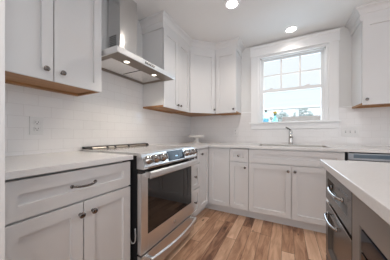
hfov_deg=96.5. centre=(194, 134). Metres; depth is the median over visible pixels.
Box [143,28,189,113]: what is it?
upper cabinet
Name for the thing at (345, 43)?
wall
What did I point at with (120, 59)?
range hood
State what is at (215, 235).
floor
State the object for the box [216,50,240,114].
upper cabinet
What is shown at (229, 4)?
recessed light
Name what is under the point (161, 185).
range
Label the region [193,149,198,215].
base cabinet
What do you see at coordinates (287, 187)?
base cabinet
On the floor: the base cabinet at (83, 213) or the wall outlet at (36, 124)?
the base cabinet at (83, 213)
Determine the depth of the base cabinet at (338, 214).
0.74 m
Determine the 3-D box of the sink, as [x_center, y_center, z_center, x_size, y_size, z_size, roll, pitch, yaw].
[1.197,0.236,2.173,0.732,0.191,0.402,0,0,28]
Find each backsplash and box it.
[5,71,190,155]
[191,107,389,145]
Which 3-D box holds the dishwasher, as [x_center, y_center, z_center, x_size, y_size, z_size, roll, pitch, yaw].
[1.872,0.613,1.815,0.596,0.876,0.671,0,0,28]
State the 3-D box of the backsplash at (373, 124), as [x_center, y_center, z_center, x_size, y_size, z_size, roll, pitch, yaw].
[1.515,-0.102,2.386,3.592,0.481,0.008,0,0,28]
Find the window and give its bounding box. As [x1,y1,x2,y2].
[249,28,341,128]
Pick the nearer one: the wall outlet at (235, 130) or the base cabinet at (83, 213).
the base cabinet at (83, 213)
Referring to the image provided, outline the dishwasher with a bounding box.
[344,152,389,162]
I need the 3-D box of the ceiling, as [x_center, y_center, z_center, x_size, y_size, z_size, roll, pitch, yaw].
[0.807,-1.429,-0.482,5.300,0.120,6.150,0,0,28]
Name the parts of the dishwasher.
door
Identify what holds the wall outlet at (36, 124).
attached to the wall at (104, 3)
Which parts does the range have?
cooktop frame, control knob, control knob, control knob, storage drawer, oven door, trim, control panel, door glass, handle, handle, display panel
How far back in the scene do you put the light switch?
2.16 m
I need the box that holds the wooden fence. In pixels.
[282,115,320,120]
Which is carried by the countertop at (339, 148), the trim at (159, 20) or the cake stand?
the cake stand
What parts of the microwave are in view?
door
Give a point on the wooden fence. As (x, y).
(316, 117)
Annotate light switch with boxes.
[342,127,358,135]
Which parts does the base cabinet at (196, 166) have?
drawer, drawer, drawer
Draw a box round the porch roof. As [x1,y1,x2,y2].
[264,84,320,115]
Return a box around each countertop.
[5,151,132,179]
[158,142,389,152]
[320,159,389,224]
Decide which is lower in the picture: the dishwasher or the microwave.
the microwave
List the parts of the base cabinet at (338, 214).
handle, handle, drawer, drawer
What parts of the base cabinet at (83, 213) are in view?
door, drawer, knob, handle, knob, door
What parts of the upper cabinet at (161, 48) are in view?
door, door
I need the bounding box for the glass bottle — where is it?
[263,110,268,121]
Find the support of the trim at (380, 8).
attached to the upper cabinet at (371, 39)
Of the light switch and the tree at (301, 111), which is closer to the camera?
the light switch
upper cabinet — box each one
[5,0,100,95]
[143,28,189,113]
[175,50,218,116]
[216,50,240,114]
[352,15,389,108]
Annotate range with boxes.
[82,143,197,259]
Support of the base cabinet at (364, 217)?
on the floor
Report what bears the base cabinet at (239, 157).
on the floor
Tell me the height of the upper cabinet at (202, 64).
0.945 m
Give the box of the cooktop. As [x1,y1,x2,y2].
[89,145,188,152]
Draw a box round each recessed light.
[224,0,239,9]
[284,25,297,32]
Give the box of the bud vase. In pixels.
[272,111,277,121]
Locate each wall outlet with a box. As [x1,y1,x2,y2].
[29,116,43,134]
[233,128,237,135]
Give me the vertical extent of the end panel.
2.418 m
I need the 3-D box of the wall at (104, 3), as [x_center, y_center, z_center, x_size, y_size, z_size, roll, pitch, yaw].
[-1.477,-0.159,0.707,0.150,2.420,6.150,0,0,28]
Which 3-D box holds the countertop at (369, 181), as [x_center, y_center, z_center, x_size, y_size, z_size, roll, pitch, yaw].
[0.717,0.152,0.048,0.889,0.030,1.608,0,0,28]
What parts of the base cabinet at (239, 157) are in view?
drawer, door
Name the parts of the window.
sash, sash, frame, sill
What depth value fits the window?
2.42 m
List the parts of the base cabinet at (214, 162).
door, door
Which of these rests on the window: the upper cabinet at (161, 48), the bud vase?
the bud vase
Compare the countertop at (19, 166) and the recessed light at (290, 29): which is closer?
the countertop at (19, 166)
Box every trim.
[139,10,244,57]
[345,0,389,35]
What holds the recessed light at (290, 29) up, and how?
in the ceiling
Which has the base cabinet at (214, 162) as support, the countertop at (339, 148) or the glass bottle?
the countertop at (339, 148)
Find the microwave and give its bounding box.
[361,229,387,259]
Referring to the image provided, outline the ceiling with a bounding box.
[133,0,379,47]
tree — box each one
[269,110,288,121]
[290,108,313,119]
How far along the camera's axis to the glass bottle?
2.58 m
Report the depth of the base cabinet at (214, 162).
2.30 m
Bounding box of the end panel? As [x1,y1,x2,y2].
[0,0,4,259]
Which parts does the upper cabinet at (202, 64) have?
door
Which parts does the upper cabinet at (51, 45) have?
door, door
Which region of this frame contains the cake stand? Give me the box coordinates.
[188,135,203,142]
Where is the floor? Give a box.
[164,208,326,259]
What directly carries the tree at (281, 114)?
on the ground
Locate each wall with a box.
[101,0,142,57]
[241,26,351,128]
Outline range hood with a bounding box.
[101,0,174,84]
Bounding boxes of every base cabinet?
[5,161,129,259]
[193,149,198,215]
[194,147,231,216]
[230,148,249,216]
[249,148,344,232]
[323,170,351,259]
[352,193,389,259]
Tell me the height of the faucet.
0.246 m
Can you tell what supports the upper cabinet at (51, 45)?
attached to the wall at (104, 3)
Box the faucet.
[285,127,292,144]
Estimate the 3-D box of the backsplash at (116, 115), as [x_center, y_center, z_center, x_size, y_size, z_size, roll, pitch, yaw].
[-0.680,-0.235,2.067,0.008,0.748,2.600,0,0,28]
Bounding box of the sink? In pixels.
[259,144,328,147]
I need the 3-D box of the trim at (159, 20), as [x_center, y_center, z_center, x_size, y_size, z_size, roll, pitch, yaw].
[0.081,-1.296,2.387,1.619,0.144,0.437,0,0,-28]
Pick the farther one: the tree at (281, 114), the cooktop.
the tree at (281, 114)
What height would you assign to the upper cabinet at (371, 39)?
0.945 m
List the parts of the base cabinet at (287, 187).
door, sink rail, drawer, door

